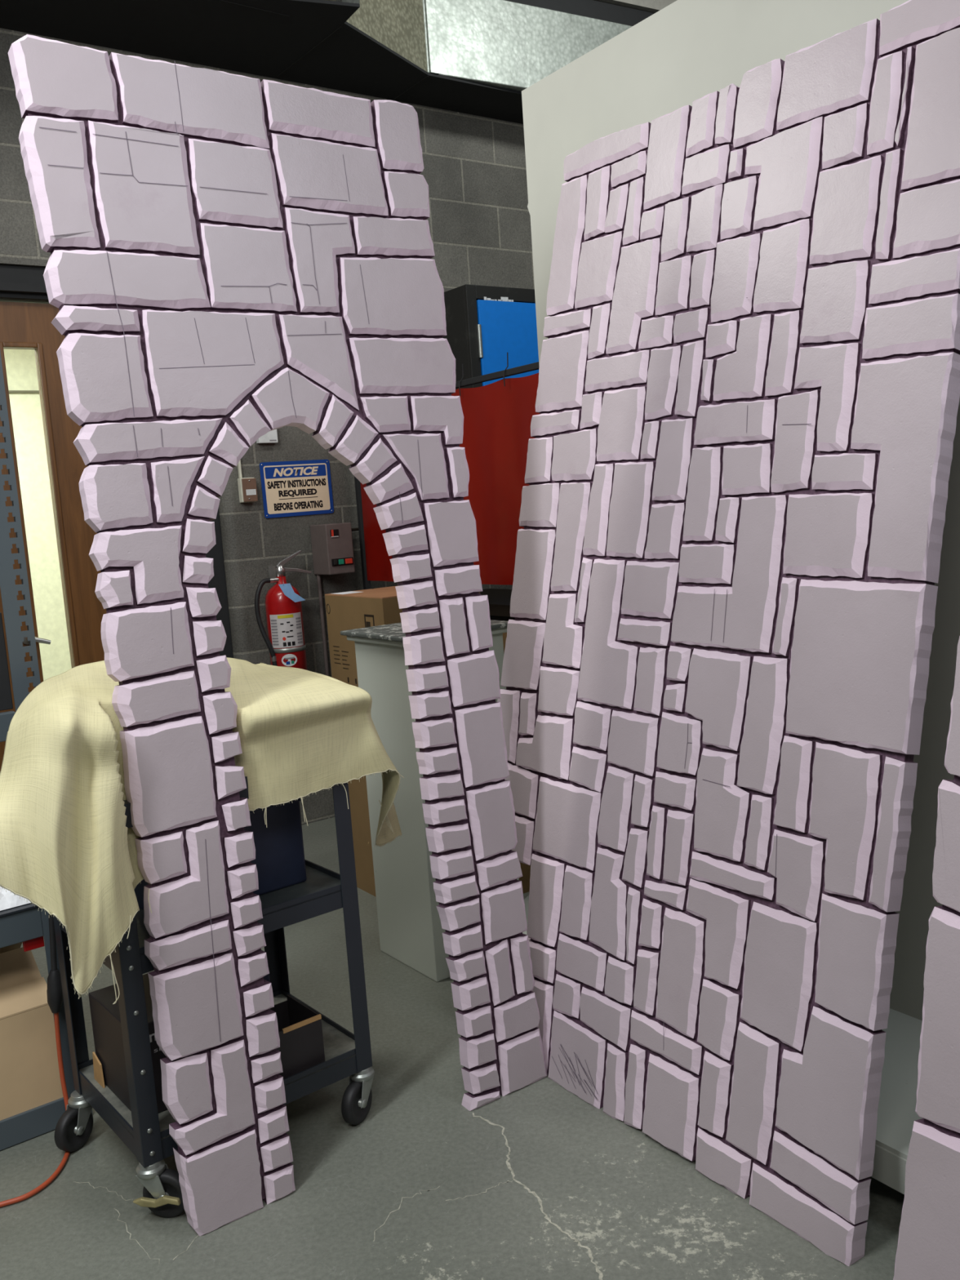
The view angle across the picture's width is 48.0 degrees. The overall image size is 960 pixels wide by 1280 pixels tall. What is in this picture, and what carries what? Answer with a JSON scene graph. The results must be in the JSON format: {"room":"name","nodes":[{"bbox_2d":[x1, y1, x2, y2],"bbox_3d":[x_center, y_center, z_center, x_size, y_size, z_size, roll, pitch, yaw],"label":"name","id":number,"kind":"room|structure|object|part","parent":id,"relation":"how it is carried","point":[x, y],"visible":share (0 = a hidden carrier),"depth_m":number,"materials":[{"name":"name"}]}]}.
{"room":"backstage room","nodes":[
{"label":"backstage room","id":0,"kind":"room"},
{"bbox_2d":[0,27,534,825],"bbox_3d":[-1.193,-1.239,4.900,7.400,4.300,0.300,-9,9,-35],"label":"wall","id":1,"kind":"structure","parent":0,"point":[474,171],"depth_m":5.12,"materials":[{"name":"concrete"}]},
{"bbox_2d":[0,301,106,771],"bbox_3d":[-1.827,-0.168,4.401,1.400,2.368,0.109,-9,9,-35],"label":"door","id":2,"kind":"structure","parent":1,"relation":"in","point":[67,611],"depth_m":4.42,"materials":[{"name":"brown wood"}]},
{"bbox_3d":[-1.814,-0.008,4.395,0.107,0.062,0.063,-9,9,-33],"label":"handle","id":3,"kind":"part","parent":2,"relation":"part of","materials":[{"name":"metal"}]},
{"bbox_3d":[-1.799,-0.308,4.449,0.130,1.751,0.005,-9,9,-35],"label":"pane","id":4,"kind":"part","parent":2,"relation":"part of","materials":[{"name":"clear glass"}]},
{"bbox_2d":[0,264,233,657],"bbox_3d":[-1.830,-0.235,4.434,1.620,2.514,0.182,-9,9,-35],"label":"trim","id":5,"kind":"structure","parent":1,"relation":"attached to","point":[18,283],"depth_m":4.32,"materials":[{"name":"black paint"}]},
{"bbox_2d":[237,459,257,502],"bbox_3d":[-1.048,-0.732,4.831,0.072,0.227,0.043,-9,9,-35],"label":"switch box","id":6,"kind":"object","parent":1,"relation":"attached to","point":[247,491],"visible":0.91,"depth_m":4.82,"materials":[{"name":"beige paint"}]},
{"bbox_3d":[-1.032,-0.672,4.826,0.067,0.104,0.006,-9,9,-35],"label":"plate","id":7,"kind":"part","parent":6,"relation":"part of","materials":[{"name":"brown metal"}]},
{"bbox_2d":[0,0,523,124],"bbox_3d":[-0.201,-2.591,5.021,6.169,0.015,0.944,-10,9,-39],"label":"soffit","id":8,"kind":"structure","parent":1,"relation":"attached to","point":[313,42],"depth_m":4.40,"materials":[{"name":"black paint"}]},
{"bbox_2d":[326,0,631,91],"bbox_3d":[0.135,-2.931,5.132,2.268,0.584,0.575,-11,10,-43],"label":"air duct","id":9,"kind":"object","parent":8,"relation":"on","point":[500,43],"visible":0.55,"depth_m":5.03,"materials":[{"name":"silver metal"}]},
{"bbox_2d":[256,429,278,443],"bbox_3d":[-0.968,-0.948,4.879,0.093,0.112,0.031,-9,9,-35],"label":"thermostat","id":10,"kind":"object","parent":1,"relation":"attached to","point":[271,437],"visible":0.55,"depth_m":4.87,"materials":[{"name":"white plastic"}]},
{"bbox_2d":[254,550,311,670],"bbox_3d":[-0.871,-0.097,4.859,0.220,0.599,0.241,-2,7,14],"label":"fire extinguisher","id":11,"kind":"object","parent":1,"relation":"attached to","point":[285,642],"visible":0.91,"depth_m":4.82,"materials":[{"name":"red metal"}]},
{"bbox_3d":[-0.866,-0.369,4.865,0.123,0.064,0.020,-8,8,-28],"label":"lever","id":12,"kind":"part","parent":11,"relation":"part of","materials":[{"name":"metal"}]},
{"bbox_3d":[-0.836,-0.315,4.887,0.144,0.041,0.020,-8,8,-28],"label":"carry handle","id":13,"kind":"part","parent":11,"relation":"part of","materials":[{"name":"metal"}]},
{"bbox_2d":[259,459,333,518],"bbox_3d":[-0.846,-0.704,4.996,0.357,0.255,0.004,-9,9,-35],"label":"notice sign","id":14,"kind":"object","parent":1,"relation":"attached to","point":[297,487],"visible":1,"depth_m":4.99,"materials":[{"name":"white"}]},
{"bbox_2d":[310,522,358,676],"bbox_3d":[-0.611,-0.049,5.114,0.256,1.010,0.171,-9,9,-35],"label":"control box","id":15,"kind":"object","parent":1,"relation":"attached to","point":[332,549],"visible":0.98,"depth_m":4.99,"materials":[{"name":"grey metal"}]},
{"bbox_2d":[442,284,538,389],"bbox_3d":[0.231,-1.320,5.456,0.950,0.800,0.436,-9,9,-35],"label":"upper cabinet","id":16,"kind":"object","parent":1,"relation":"attached to","point":[485,323],"visible":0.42,"depth_m":5.08,"materials":[{"name":"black metal"}]},
{"bbox_3d":[0.262,-1.285,5.233,0.620,0.682,0.018,-9,9,-35],"label":"cabinet door","id":17,"kind":"part","parent":16,"relation":"part of","materials":[{"name":"blue paint"}]},
{"bbox_2d":[0,817,904,1279],"bbox_3d":[0.076,1.093,2.908,9.000,0.001,10.500,-4,7,0],"label":"floor","id":18,"kind":"structure","parent":0,"point":[535,1181],"depth_m":2.30,"materials":[{"name":"paint"}]},
{"bbox_2d":[0,351,93,1151],"bbox_3d":[-1.660,0.139,2.414,1.163,2.250,0.507,-9,9,-36],"label":"rack","id":19,"kind":"object","parent":18,"relation":"on","point":[28,924],"visible":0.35,"depth_m":2.54,"materials":[{"name":"grey metal"}]},
{"bbox_3d":[-1.552,0.120,2.212,1.100,0.230,0.010,-9,9,-36],"label":"dark panel","id":20,"kind":"part","parent":19,"relation":"part of","materials":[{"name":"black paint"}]},
{"bbox_2d":[0,886,31,911],"bbox_3d":[-1.290,0.622,2.629,0.360,0.044,0.300,-9,9,-36],"label":"foam","id":21,"kind":"object","parent":19,"relation":"on","point":[8,900],"visible":0.16,"depth_m":2.59,"materials":[{"name":"white plastic"}]},
{"bbox_2d":[0,942,63,1120],"bbox_3d":[-1.565,1.018,2.475,1.058,0.357,0.370,-9,9,-36],"label":"cardboard box","id":22,"kind":"object","parent":19,"relation":"in","point":[30,1078],"visible":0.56,"depth_m":2.61,"materials":[{"name":"beige cardboard"}]},
{"bbox_2d":[0,913,70,1207],"bbox_3d":[-1.109,0.957,2.342,0.168,0.575,0.600,1,8,33],"label":"extension cord","id":23,"kind":"object","parent":19,"relation":"hanging from","point":[54,992],"visible":0.77,"depth_m":2.58,"materials":[{"name":"orange rubber"}]},
{"bbox_2d":[53,776,374,1217],"bbox_3d":[-0.646,0.739,2.520,0.651,0.896,0.497,-10,9,-39],"label":"utility cart","id":24,"kind":"object","parent":18,"relation":"on","point":[144,1131],"visible":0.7,"depth_m":2.51,"materials":[{"name":"black metal"}]},
{"bbox_3d":[-0.973,0.696,2.540,0.042,0.771,0.043,-10,9,-38],"label":"leg","id":25,"kind":"part","parent":24,"relation":"part of","materials":[{"name":"black metal"}]},
{"bbox_2d":[92,1051,105,1088],"bbox_3d":[-0.891,1.001,2.513,0.004,0.070,0.060,-10,9,-38],"label":"scrap","id":26,"kind":"object","parent":24,"relation":"on","point":[98,1072],"visible":1,"depth_m":2.51,"materials":[{"name":"brown wood"}]},
{"bbox_2d":[88,973,167,1113],"bbox_3d":[-0.751,0.923,2.491,0.203,0.210,0.261,-10,9,-38],"label":"box","id":27,"kind":"object","parent":24,"relation":"on","point":[105,1015],"visible":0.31,"depth_m":2.43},
{"bbox_3d":[-0.725,0.717,2.231,0.042,0.771,0.043,-10,9,-38],"label":"leg","id":28,"kind":"part","parent":24,"relation":"part of","materials":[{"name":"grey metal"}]},
{"bbox_2d":[123,776,248,828],"bbox_3d":[-0.669,0.316,2.503,0.562,0.050,0.433,-10,9,-38],"label":"shelf","id":29,"kind":"object","parent":24,"relation":"attached to","point":[243,793],"depth_m":2.19,"materials":[{"name":"black metal"}]},
{"bbox_2d":[60,859,342,973],"bbox_3d":[-0.648,0.620,2.541,0.562,0.056,0.433,-10,9,-38],"label":"shelf","id":30,"kind":"object","parent":24,"relation":"attached to","point":[322,892],"depth_m":2.46,"materials":[{"name":"black metal"}]},
{"bbox_2d":[0,657,404,1004],"bbox_3d":[-0.650,0.346,2.461,0.522,0.597,1.099,3,10,43],"label":"cloth","id":31,"kind":"object","parent":24,"relation":"on","point":[67,847],"visible":0.81,"depth_m":2.10,"materials":[{"name":"fabric"}]},
{"bbox_2d":[77,988,357,1159],"bbox_3d":[-0.620,1.026,2.591,0.562,0.059,0.433,-10,9,-38],"label":"shelf","id":32,"kind":"object","parent":24,"relation":"attached to","point":[340,1048],"depth_m":2.49,"materials":[{"name":"black metal"}]},
{"bbox_2d":[133,797,306,910],"bbox_3d":[-0.628,0.458,2.540,0.375,0.285,0.212,-10,9,-38],"label":"storage bin","id":33,"kind":"object","parent":24,"relation":"on","point":[279,860],"visible":0.09,"depth_m":2.54,"materials":[{"name":"blue plastic"}]},
{"bbox_2d":[263,959,270,982],"bbox_3d":[-0.629,0.893,2.634,0.200,0.216,0.140,-10,9,-38],"label":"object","id":34,"kind":"object","parent":24,"relation":"on","point":[266,977],"visible":0.04,"depth_m":2.63,"materials":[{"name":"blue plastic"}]},
{"bbox_3d":[-0.564,0.627,2.864,0.042,0.771,0.043,-10,9,-38],"label":"leg","id":35,"kind":"part","parent":24,"relation":"part of","materials":[{"name":"black metal"}]},
{"bbox_2d":[269,994,324,1079],"bbox_3d":[-0.498,0.946,2.537,0.200,0.118,0.164,-10,9,-38],"label":"box","id":36,"kind":"object","parent":24,"relation":"on","point":[301,1048],"visible":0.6,"depth_m":2.51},
{"bbox_3d":[-0.315,0.648,2.555,0.042,0.771,0.043,-10,9,-38],"label":"leg","id":37,"kind":"part","parent":24,"relation":"part of","materials":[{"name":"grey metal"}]},
{"bbox_2d":[8,34,546,1235],"bbox_3d":[-0.379,-0.042,2.440,0.967,2.438,0.310,-9,9,-35],"label":"arch panel","id":38,"kind":"object","parent":18,"relation":"on","point":[234,260],"visible":1,"depth_m":2.31,"materials":[{"name":"plastic"}]},
{"bbox_2d":[324,585,479,897],"bbox_3d":[-0.259,0.381,4.136,0.423,1.152,0.440,-9,9,-35],"label":"cardboard box","id":39,"kind":"object","parent":18,"relation":"on","point":[357,609],"visible":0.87,"depth_m":4.07,"materials":[{"name":"brown cardboard"}]},
{"bbox_2d":[340,619,519,982],"bbox_3d":[-0.132,0.490,3.489,0.409,1.078,0.401,-9,9,-36],"label":"pedestal","id":40,"kind":"object","parent":18,"relation":"on","point":[411,931],"visible":0.32,"depth_m":3.36,"materials":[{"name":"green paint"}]},
{"bbox_3d":[-0.167,-0.021,3.426,0.381,0.018,0.373,-9,9,-36],"label":"cornice","id":41,"kind":"part","parent":40,"relation":"part of","materials":[{"name":"grey stone"}]},
{"bbox_2d":[354,352,539,589],"bbox_3d":[0.028,-0.104,4.389,0.049,2.011,1.992,-9,9,-34],"label":"screen","id":42,"kind":"object","parent":18,"relation":"on","point":[498,415],"visible":0.31,"depth_m":4.24,"materials":[{"name":"red fabric"}]},
{"bbox_3d":[-0.534,-0.135,5.194,0.028,1.951,0.028,-9,9,-34],"label":"post","id":43,"kind":"part","parent":42,"relation":"part of","materials":[{"name":"black metal"}]},
{"bbox_3d":[-0.036,-1.025,4.274,0.022,0.024,1.935,-9,9,-34],"label":"rail","id":44,"kind":"part","parent":42,"relation":"part of","materials":[{"name":"black metal"}]},
{"bbox_2d":[480,588,515,621],"bbox_3d":[0.200,0.317,4.890,0.500,1.030,1.103,-9,9,-34],"label":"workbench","id":45,"kind":"object","parent":18,"relation":"on","point":[499,599],"visible":0.13,"depth_m":4.61,"materials":[{"name":"black wood"}]},
{"bbox_2d":[502,632,530,893],"bbox_3d":[0.221,0.456,3.805,0.300,1.020,0.030,-9,9,-35],"label":"board","id":46,"kind":"object","parent":18,"relation":"on","point":[526,868],"visible":0.02,"depth_m":3.77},
{"bbox_2d":[522,891,922,1194],"bbox_3d":[0.790,0.995,2.637,0.609,0.158,2.300,-9,9,-34],"label":"platform","id":47,"kind":"object","parent":18,"relation":"on","point":[896,1113],"visible":0.02,"depth_m":2.25,"materials":[{"name":"grey paint"}]},
{"bbox_2d":[521,0,959,1020],"bbox_3d":[0.917,-0.367,2.566,0.105,2.540,2.306,-9,9,-34],"label":"wall","id":48,"kind":"structure","parent":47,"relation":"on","point":[686,51],"depth_m":2.68,"materials":[{"name":"white paint"}]},
{"bbox_2d":[497,0,959,1266],"bbox_3d":[0.458,-0.098,2.547,0.580,2.417,1.326,-9,9,-34],"label":"wall panel","id":49,"kind":"object","parent":18,"relation":"on","point":[715,674],"visible":0.95,"depth_m":2.34,"materials":[{"name":"plastic"}]},
{"bbox_2d":[893,636,959,1279],"bbox_3d":[1.010,0.022,1.375,0.574,2.394,0.862,-9,9,-34],"label":"wall panel","id":50,"kind":"object","parent":18,"relation":"on","point":[928,1247],"visible":1,"depth_m":1.67,"materials":[{"name":"plastic"}]},
{"bbox_3d":[-0.223,-3.213,2.370,9.000,0.100,10.500,-4,7,0],"label":"ceiling","id":51,"kind":"structure","parent":0,"visible":0},
{"bbox_2d":[594,0,676,13],"bbox_3d":[0.268,-3.352,5.245,1.800,0.400,0.200,-8,8,-30],"label":"ceiling beam","id":52,"kind":"structure","parent":51,"relation":"attached to","point":[649,6],"depth_m":5.48,"materials":[{"name":"black metal"}]},
{"bbox_2d":[505,0,654,26],"bbox_3d":[0.277,-3.108,5.288,1.800,0.085,0.170,-8,8,-30],"label":"chase","id":53,"kind":"object","parent":52,"relation":"attached to","point":[593,9],"visible":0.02,"depth_m":5.36,"materials":[{"name":"black paint"}]}
]}

